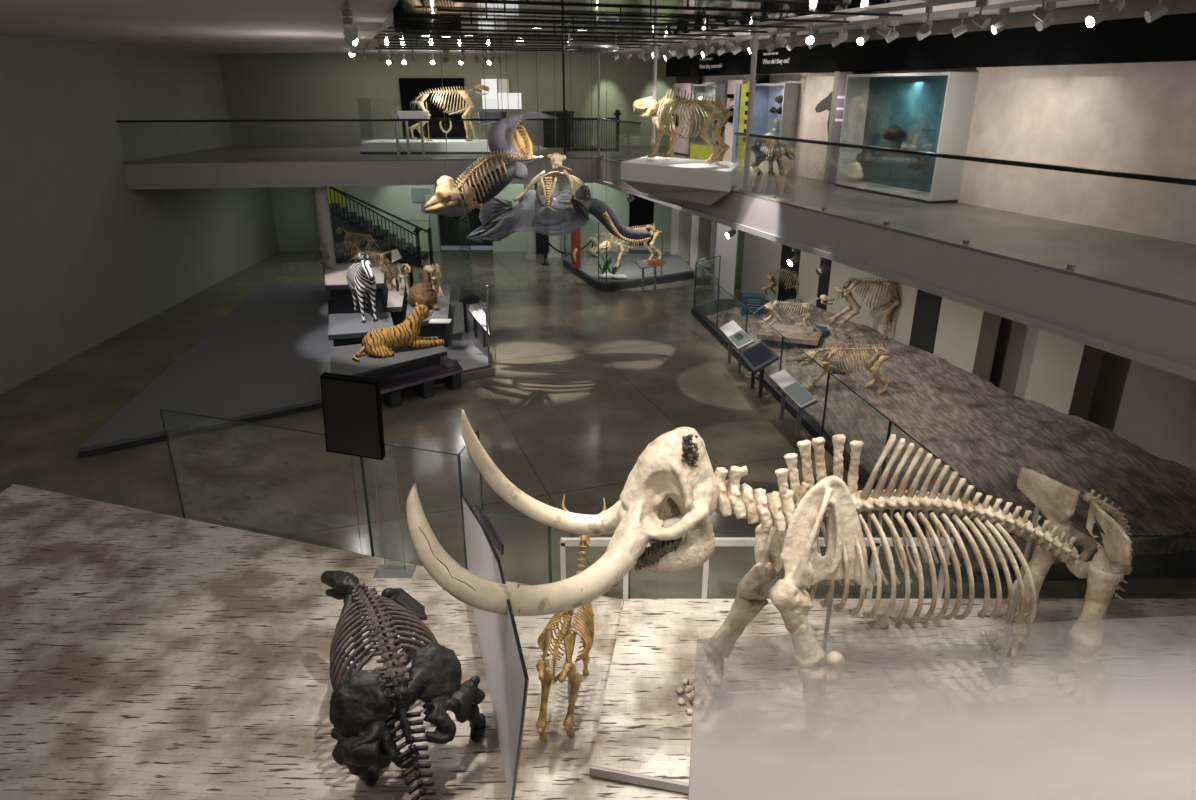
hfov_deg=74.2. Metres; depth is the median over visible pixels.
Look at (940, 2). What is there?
track
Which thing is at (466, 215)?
glass
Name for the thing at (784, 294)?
trim
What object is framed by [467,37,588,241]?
model
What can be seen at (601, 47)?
duct
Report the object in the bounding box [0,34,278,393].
wall
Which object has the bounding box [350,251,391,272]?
skeleton
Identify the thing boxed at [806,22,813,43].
track spotlight
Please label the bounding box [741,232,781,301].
trim
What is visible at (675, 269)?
platform
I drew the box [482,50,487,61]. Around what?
track spotlight
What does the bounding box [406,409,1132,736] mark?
skeleton
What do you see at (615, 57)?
track spotlight
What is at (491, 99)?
box
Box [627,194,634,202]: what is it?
track spotlight
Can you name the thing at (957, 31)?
track spotlight
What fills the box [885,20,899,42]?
track spotlight
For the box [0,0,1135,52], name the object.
ceiling
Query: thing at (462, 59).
track spotlight
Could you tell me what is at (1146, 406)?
wall
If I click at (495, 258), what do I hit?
trim
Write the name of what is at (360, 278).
zebra
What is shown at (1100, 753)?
balustrade
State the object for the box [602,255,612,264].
plant
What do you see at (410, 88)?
wall screen
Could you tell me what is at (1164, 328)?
floor
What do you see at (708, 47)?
track spotlight
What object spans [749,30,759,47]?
track spotlight
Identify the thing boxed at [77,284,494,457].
display platform
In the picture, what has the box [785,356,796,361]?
rock
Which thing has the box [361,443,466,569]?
glass
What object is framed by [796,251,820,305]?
wall
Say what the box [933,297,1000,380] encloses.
trim
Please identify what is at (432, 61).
track spotlight
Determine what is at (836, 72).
wall post
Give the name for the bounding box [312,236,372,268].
skeleton
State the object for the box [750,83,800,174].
wall showcase
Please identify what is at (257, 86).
wall
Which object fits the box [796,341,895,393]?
skeleton
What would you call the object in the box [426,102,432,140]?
rod
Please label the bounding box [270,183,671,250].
wall
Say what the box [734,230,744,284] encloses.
trim
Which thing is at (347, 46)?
track spotlight
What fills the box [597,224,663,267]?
skeleton
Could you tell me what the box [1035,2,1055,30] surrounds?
track spotlight
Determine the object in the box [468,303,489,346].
lectern
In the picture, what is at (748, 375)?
rock
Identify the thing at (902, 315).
wall panel
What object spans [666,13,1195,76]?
band
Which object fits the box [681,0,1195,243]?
wall
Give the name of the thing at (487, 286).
post
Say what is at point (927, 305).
trim
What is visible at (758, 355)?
picture
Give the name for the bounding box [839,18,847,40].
track spotlight
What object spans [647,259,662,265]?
picture
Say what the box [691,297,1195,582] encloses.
platform
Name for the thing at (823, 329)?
box
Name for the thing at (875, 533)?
railing
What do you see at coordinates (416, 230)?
railing
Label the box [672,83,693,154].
photo panel
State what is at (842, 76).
photo panel
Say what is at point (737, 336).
picture
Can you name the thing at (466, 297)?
lectern
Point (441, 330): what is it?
plinth
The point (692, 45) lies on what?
track spotlight
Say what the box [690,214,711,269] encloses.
trim
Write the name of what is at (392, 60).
track spotlight
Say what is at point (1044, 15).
track spotlight
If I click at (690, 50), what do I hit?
track spotlight
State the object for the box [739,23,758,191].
trim
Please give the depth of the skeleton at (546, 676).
7.54 m
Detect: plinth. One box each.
[325,256,383,313]
[328,312,393,346]
[330,336,446,378]
[360,139,490,153]
[387,274,407,325]
[405,285,450,346]
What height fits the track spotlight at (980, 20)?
0.343 m
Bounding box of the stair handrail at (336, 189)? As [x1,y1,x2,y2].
[329,187,433,265]
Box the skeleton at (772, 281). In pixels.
[761,268,799,295]
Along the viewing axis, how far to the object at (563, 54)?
22.76 m
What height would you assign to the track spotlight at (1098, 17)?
0.343 m
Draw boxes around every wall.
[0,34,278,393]
[218,53,677,144]
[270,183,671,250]
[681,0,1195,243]
[689,214,1195,460]
[793,73,812,175]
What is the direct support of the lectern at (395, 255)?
on the display platform at (267, 359)
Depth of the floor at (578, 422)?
15.11 m
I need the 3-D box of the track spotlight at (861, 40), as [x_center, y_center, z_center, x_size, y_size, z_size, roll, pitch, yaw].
[4.654,-6.397,13.833,0.230,0.343,0.140,-15,26,-34]
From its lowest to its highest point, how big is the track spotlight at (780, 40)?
0.343 m
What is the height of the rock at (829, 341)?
0.110 m
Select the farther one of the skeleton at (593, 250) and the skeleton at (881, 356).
the skeleton at (593, 250)
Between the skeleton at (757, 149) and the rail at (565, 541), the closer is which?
the rail at (565, 541)
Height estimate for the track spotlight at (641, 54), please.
0.343 m
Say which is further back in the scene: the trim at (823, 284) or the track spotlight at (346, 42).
the trim at (823, 284)
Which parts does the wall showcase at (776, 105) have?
panel, frame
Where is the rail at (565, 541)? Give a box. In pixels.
[560,537,953,607]
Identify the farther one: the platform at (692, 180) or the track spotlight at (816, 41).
the platform at (692, 180)
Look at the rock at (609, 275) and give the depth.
26.25 m
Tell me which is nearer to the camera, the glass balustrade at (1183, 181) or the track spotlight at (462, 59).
the glass balustrade at (1183, 181)
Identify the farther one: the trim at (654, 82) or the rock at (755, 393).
the trim at (654, 82)
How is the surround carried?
attached to the wall at (1138, 118)
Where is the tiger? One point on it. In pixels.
(379, 342)
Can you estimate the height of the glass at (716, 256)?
1.350 m
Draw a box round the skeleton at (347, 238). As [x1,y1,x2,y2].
[335,227,379,263]
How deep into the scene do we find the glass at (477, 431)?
10.27 m
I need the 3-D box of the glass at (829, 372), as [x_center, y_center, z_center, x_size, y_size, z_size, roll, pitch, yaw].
[4.406,0.464,13.636,0.018,1.200,2.270,-3,22,-8]
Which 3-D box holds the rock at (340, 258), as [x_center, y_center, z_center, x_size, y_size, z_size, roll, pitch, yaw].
[-7.706,-4.653,25.325,1.330,0.149,1.674,-6,22,-16]
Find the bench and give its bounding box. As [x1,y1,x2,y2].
[380,361,462,407]
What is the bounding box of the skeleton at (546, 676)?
[536,494,605,742]
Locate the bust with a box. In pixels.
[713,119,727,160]
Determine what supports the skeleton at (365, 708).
on the stone platform at (145, 655)
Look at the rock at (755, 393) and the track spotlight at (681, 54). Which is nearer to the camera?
the rock at (755, 393)
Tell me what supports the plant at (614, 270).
on the platform at (675, 269)
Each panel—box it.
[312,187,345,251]
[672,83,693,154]
[723,80,745,161]
[731,84,741,161]
[737,84,748,165]
[755,75,769,83]
[827,72,871,184]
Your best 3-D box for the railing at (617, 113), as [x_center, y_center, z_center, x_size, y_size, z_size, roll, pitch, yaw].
[-0.215,-8.590,25.207,1.890,1.260,0.220,0,22,0]
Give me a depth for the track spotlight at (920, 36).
12.45 m
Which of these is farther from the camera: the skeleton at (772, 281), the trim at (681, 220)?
the trim at (681, 220)
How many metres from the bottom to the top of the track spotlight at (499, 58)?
0.343 m
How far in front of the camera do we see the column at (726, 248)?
23.96 m
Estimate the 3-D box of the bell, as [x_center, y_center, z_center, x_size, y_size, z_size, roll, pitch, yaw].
[-6.950,-7.663,31.518,0.200,0.300,0.060,0,22,0]
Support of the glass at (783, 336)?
on the platform at (986, 433)
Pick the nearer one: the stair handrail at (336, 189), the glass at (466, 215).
the glass at (466, 215)
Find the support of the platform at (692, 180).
attached to the floor at (1164, 328)
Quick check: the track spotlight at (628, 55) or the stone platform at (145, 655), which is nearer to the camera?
the stone platform at (145, 655)
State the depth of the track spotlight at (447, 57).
23.26 m
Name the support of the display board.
on the stone platform at (145, 655)
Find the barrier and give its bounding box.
[541,238,592,265]
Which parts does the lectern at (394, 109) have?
leg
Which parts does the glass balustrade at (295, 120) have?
handrail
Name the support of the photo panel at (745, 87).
attached to the wall at (1138, 118)
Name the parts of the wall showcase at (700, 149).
panel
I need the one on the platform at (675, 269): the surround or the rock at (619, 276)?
the rock at (619, 276)
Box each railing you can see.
[329,188,421,261]
[561,110,620,151]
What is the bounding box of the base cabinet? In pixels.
[541,111,574,147]
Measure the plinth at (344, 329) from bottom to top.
0.750 m
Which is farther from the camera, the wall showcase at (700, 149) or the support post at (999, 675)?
the wall showcase at (700, 149)
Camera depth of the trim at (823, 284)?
21.38 m
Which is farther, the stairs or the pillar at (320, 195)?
the stairs
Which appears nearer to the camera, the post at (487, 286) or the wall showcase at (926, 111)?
the wall showcase at (926, 111)
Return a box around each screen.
[320,372,415,577]
[399,78,466,136]
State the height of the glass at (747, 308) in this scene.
1.200 m
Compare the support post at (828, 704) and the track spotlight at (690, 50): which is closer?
the support post at (828, 704)
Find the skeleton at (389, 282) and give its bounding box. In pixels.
[384,261,410,295]
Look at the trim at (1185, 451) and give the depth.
12.51 m
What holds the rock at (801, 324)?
on the platform at (986, 433)
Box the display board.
[462,496,528,799]
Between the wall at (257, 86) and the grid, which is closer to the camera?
the grid
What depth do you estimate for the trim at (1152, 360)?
11.56 m
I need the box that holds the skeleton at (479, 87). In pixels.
[409,84,489,140]
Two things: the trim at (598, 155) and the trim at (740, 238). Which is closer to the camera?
the trim at (598, 155)
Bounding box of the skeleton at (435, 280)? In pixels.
[430,263,443,296]
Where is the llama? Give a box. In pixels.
[407,259,438,309]
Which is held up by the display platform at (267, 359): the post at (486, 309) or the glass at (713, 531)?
the post at (486, 309)
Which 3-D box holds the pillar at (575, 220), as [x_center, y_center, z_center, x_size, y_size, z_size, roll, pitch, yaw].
[-0.775,-5.791,27.445,0.320,2.400,0.398,0,22,0]
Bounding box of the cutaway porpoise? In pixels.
[488,40,558,163]
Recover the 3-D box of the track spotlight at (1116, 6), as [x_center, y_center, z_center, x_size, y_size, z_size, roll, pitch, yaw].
[5.490,-4.233,8.354,0.221,0.343,0.140,-16,27,-35]
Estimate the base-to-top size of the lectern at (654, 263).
1.053 m
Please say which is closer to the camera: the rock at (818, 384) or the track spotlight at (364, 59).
the rock at (818, 384)
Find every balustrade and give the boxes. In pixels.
[116,118,597,161]
[601,118,640,161]
[688,708,1195,799]
[731,132,1195,269]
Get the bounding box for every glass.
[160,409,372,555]
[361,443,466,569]
[364,220,431,260]
[429,215,472,290]
[458,215,472,288]
[458,430,483,569]
[473,509,550,582]
[486,291,490,336]
[549,526,628,598]
[629,531,873,598]
[694,256,720,297]
[694,262,719,328]
[716,286,746,332]
[744,308,782,370]
[778,336,828,431]
[822,372,890,474]
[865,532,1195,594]
[883,421,977,566]
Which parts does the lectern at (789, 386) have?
leg, panel, leg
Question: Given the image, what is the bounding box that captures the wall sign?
[411,188,429,201]
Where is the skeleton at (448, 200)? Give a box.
[424,36,541,216]
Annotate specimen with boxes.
[439,121,451,141]
[694,257,710,284]
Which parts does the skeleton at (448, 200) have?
shoulder blade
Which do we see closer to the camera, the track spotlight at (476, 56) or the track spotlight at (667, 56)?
the track spotlight at (667, 56)
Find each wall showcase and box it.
[690,84,727,160]
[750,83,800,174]
[835,72,978,203]
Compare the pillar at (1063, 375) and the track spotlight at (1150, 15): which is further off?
the pillar at (1063, 375)
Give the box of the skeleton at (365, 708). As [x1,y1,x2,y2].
[321,570,485,799]
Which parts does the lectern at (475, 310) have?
leg, leg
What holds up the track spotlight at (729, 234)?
attached to the floor at (1164, 328)
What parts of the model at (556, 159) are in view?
flipper arm, flipper arm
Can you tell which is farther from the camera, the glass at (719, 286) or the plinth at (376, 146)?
the plinth at (376, 146)
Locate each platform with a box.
[0,484,1195,799]
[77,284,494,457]
[563,206,693,291]
[621,156,738,204]
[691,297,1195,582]
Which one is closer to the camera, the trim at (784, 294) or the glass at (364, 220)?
the trim at (784, 294)
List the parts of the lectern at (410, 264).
post, rail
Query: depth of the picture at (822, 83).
17.38 m
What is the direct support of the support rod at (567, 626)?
on the stone platform at (145, 655)
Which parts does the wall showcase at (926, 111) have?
panel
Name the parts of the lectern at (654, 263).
leg, panel, leg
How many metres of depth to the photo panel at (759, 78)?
19.35 m
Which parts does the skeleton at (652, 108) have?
shoulder blade, shoulder blade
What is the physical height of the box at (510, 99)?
0.521 m
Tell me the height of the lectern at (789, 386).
0.903 m
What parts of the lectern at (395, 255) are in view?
leg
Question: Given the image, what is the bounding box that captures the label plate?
[429,319,451,322]
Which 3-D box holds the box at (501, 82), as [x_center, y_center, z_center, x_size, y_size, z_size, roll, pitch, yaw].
[-3.261,-10.620,27.426,0.353,0.971,0.100,0,22,0]
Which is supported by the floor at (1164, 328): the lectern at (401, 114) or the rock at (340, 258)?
the lectern at (401, 114)
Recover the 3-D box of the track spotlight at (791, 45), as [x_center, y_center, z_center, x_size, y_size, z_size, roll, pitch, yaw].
[3.908,-7.212,15.896,0.221,0.343,0.140,-15,26,-34]
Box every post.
[485,308,489,364]
[486,285,490,332]
[802,580,834,708]
[823,71,855,182]
[981,507,1039,684]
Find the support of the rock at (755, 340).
on the platform at (986, 433)
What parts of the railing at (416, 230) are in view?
newel post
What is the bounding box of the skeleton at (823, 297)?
[749,294,834,334]
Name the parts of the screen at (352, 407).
foot plate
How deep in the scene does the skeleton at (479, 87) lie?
24.51 m
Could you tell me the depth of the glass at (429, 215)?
24.89 m
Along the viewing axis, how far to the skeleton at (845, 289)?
18.57 m
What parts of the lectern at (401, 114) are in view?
leg, leg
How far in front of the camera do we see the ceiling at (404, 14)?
12.47 m
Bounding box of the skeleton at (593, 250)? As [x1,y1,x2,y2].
[585,232,633,257]
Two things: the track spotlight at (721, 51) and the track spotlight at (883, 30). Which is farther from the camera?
the track spotlight at (721, 51)
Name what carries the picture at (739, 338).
attached to the lectern at (736, 336)
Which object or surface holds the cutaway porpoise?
hanging from the ceiling at (404, 14)
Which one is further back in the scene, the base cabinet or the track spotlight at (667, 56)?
the base cabinet
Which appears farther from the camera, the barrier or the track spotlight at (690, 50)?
the barrier
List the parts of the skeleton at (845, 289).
shoulder blade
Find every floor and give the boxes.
[0,250,1195,598]
[123,145,1195,367]
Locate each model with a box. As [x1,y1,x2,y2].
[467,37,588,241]
[583,38,650,243]
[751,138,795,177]
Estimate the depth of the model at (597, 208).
18.97 m
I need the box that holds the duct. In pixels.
[563,29,618,53]
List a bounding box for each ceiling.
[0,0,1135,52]
[367,0,903,47]
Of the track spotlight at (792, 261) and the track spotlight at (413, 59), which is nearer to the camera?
the track spotlight at (792, 261)
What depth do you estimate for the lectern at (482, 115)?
23.87 m
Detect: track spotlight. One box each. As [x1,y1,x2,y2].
[342,10,357,35]
[343,18,357,40]
[344,36,357,45]
[345,40,356,48]
[346,44,355,51]
[362,50,366,62]
[378,50,382,61]
[387,53,390,64]
[390,50,394,62]
[411,50,415,62]
[430,53,434,64]
[441,50,445,61]
[445,50,449,62]
[460,50,465,62]
[475,50,478,62]
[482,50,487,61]
[489,50,494,62]
[497,51,501,61]
[612,50,618,60]
[624,46,631,59]
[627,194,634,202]
[638,46,643,58]
[643,49,650,61]
[664,47,671,59]
[669,40,675,55]
[676,45,683,58]
[687,40,693,54]
[689,44,696,57]
[701,42,710,56]
[705,36,713,52]
[716,40,724,55]
[725,228,735,238]
[726,33,735,50]
[732,39,740,54]
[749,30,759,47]
[767,34,776,51]
[775,28,786,46]
[786,32,796,50]
[787,248,799,265]
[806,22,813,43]
[807,30,818,48]
[815,257,828,275]
[831,27,842,46]
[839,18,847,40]
[857,24,869,44]
[876,13,890,37]
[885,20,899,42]
[916,17,931,40]
[919,6,932,33]
[952,12,968,37]
[972,0,989,28]
[991,8,1009,34]
[1033,0,1053,23]
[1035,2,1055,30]
[1085,0,1108,26]
[1105,0,1124,16]
[1144,0,1167,22]
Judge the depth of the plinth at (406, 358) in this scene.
17.21 m
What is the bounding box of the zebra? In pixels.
[346,253,377,322]
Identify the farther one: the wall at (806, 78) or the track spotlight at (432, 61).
the track spotlight at (432, 61)
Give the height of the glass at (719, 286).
1.200 m
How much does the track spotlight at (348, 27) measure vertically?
0.343 m
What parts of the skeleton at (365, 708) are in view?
shoulder blade, shoulder blade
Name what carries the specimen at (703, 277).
on the floor at (578, 422)
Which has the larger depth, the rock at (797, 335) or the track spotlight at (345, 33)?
the rock at (797, 335)
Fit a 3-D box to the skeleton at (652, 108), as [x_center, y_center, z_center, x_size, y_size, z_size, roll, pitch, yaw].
[1.826,-6.119,17.561,0.905,1.556,2.970,-18,28,-38]
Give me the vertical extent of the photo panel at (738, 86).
2.000 m
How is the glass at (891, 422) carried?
on the platform at (986, 433)
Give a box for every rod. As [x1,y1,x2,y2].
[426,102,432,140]
[567,626,569,702]
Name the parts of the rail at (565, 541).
post, post, post, rail, post, post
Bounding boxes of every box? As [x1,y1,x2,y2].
[481,79,497,108]
[498,79,508,92]
[498,93,521,108]
[741,293,765,315]
[813,326,827,336]
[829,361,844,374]
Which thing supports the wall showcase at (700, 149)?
on the floor at (1164, 328)
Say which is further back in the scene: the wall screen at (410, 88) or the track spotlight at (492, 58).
the wall screen at (410, 88)
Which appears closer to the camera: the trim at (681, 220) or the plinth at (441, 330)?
the plinth at (441, 330)
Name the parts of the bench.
leg, leg, leg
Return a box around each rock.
[336,247,379,263]
[599,273,614,278]
[612,274,627,279]
[744,371,758,379]
[752,390,771,396]
[753,338,760,342]
[757,322,822,348]
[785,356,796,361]
[794,322,811,326]
[813,381,822,387]
[824,340,838,344]
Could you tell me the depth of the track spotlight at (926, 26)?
10.90 m
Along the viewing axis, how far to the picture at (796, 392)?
14.41 m
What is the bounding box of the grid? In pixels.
[375,0,902,50]
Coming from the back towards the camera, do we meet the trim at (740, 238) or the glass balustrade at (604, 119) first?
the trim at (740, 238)
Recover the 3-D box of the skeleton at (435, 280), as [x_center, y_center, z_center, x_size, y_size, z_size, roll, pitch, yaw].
[-4.405,-3.311,21.355,0.382,0.923,1.361,-8,23,-20]
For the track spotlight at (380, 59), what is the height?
0.343 m
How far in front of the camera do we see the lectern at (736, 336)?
17.87 m
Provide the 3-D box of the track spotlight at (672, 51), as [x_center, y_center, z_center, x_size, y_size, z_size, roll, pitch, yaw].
[1.762,-8.308,18.671,0.140,0.343,0.221,-6,22,-15]
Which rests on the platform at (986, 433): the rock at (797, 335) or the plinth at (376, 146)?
the rock at (797, 335)
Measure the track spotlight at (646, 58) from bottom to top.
0.343 m
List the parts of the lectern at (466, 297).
leg, panel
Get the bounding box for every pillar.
[312,187,335,299]
[571,197,580,267]
[1024,329,1103,419]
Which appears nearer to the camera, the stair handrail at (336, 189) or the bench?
the bench
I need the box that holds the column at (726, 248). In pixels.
[711,222,738,300]
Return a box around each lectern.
[390,249,401,291]
[391,106,399,154]
[397,260,440,286]
[398,111,428,154]
[459,287,479,331]
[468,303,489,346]
[478,112,506,125]
[635,259,663,292]
[719,320,753,374]
[738,341,778,397]
[769,369,817,437]
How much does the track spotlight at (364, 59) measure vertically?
0.343 m
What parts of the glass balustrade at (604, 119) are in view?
handrail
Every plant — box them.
[599,261,608,272]
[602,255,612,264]
[607,263,617,273]
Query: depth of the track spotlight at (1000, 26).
11.07 m
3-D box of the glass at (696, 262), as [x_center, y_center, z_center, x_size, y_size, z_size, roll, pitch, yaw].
[3.018,-2.941,22.051,0.018,1.350,2.270,-3,22,-8]
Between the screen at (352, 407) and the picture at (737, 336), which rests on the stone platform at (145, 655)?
the screen at (352, 407)
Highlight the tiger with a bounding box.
[352,302,443,361]
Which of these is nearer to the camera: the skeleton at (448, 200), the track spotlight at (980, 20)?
the track spotlight at (980, 20)
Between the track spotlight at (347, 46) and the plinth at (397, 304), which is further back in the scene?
the plinth at (397, 304)
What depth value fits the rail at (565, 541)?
9.36 m
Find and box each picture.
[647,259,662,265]
[729,330,751,346]
[734,333,743,340]
[743,343,773,366]
[783,382,814,405]
[803,73,833,179]
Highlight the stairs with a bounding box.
[329,203,428,263]
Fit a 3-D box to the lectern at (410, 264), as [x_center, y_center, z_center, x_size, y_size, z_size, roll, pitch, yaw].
[-5.265,-3.421,23.363,2.070,1.200,0.141,19,28,39]
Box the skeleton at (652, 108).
[633,87,733,163]
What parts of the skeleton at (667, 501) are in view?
shoulder blade, shoulder blade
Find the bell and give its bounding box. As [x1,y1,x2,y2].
[421,204,425,211]
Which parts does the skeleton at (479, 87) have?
shoulder blade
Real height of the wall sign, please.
0.550 m
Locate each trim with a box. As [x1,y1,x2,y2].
[127,179,1195,380]
[289,258,859,596]
[436,184,653,245]
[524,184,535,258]
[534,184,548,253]
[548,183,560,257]
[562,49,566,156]
[596,53,600,156]
[651,39,657,151]
[670,208,690,260]
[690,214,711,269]
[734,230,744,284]
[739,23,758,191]
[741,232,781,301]
[777,244,800,301]
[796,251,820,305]
[816,260,831,309]
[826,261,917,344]
[909,289,941,353]
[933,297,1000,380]
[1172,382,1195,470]
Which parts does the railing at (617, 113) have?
newel post, handrail, newel post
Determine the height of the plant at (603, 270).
0.480 m
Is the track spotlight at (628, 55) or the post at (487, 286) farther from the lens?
the track spotlight at (628, 55)
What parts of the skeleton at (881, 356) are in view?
shoulder blade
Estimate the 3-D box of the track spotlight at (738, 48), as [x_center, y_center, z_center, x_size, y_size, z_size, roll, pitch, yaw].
[3.154,-8.029,17.966,0.221,0.343,0.140,-2,22,-6]
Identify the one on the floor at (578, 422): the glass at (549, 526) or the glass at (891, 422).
the glass at (549, 526)
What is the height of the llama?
1.334 m
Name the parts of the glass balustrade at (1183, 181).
handrail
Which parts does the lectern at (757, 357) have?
leg, panel, leg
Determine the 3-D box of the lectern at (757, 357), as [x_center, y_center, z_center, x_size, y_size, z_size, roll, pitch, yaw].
[3.364,-0.571,16.630,0.641,0.925,1.513,-2,22,-5]
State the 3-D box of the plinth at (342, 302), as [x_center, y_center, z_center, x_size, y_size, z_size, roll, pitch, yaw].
[-7.391,-3.514,23.939,1.849,0.950,4.386,-5,22,-13]
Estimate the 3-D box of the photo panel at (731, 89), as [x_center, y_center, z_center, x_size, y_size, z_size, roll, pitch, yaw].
[3.603,-7.423,21.110,0.220,2.100,0.800,-7,23,-17]
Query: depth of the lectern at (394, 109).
23.84 m
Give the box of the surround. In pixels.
[674,76,702,155]
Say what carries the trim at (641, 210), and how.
attached to the wall at (293, 207)
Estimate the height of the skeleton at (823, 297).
0.989 m
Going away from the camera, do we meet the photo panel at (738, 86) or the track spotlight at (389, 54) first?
the photo panel at (738, 86)
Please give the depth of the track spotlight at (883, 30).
11.78 m
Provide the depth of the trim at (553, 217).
30.70 m
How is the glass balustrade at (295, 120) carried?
attached to the floor at (1164, 328)
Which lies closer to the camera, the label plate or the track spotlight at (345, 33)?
the track spotlight at (345, 33)
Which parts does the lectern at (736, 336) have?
leg, panel, leg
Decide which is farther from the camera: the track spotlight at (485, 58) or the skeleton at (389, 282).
the track spotlight at (485, 58)
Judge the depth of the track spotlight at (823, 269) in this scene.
13.25 m
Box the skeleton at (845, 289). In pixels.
[827,277,899,338]
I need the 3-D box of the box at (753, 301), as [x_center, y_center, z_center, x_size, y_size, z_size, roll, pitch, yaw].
[4.265,-2.614,21.699,0.620,0.550,0.415,5,22,13]
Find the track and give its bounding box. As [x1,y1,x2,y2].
[344,0,1070,52]
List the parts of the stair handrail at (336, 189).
rail, post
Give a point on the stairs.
(336, 221)
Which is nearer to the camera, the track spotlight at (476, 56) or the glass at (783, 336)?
the glass at (783, 336)
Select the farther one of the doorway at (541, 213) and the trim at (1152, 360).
the doorway at (541, 213)
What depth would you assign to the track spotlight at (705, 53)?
19.31 m
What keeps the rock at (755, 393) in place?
on the platform at (986, 433)
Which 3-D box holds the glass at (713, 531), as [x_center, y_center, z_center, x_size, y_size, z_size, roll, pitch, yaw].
[1.840,2.160,9.694,2.912,1.260,0.018,0,22,1]

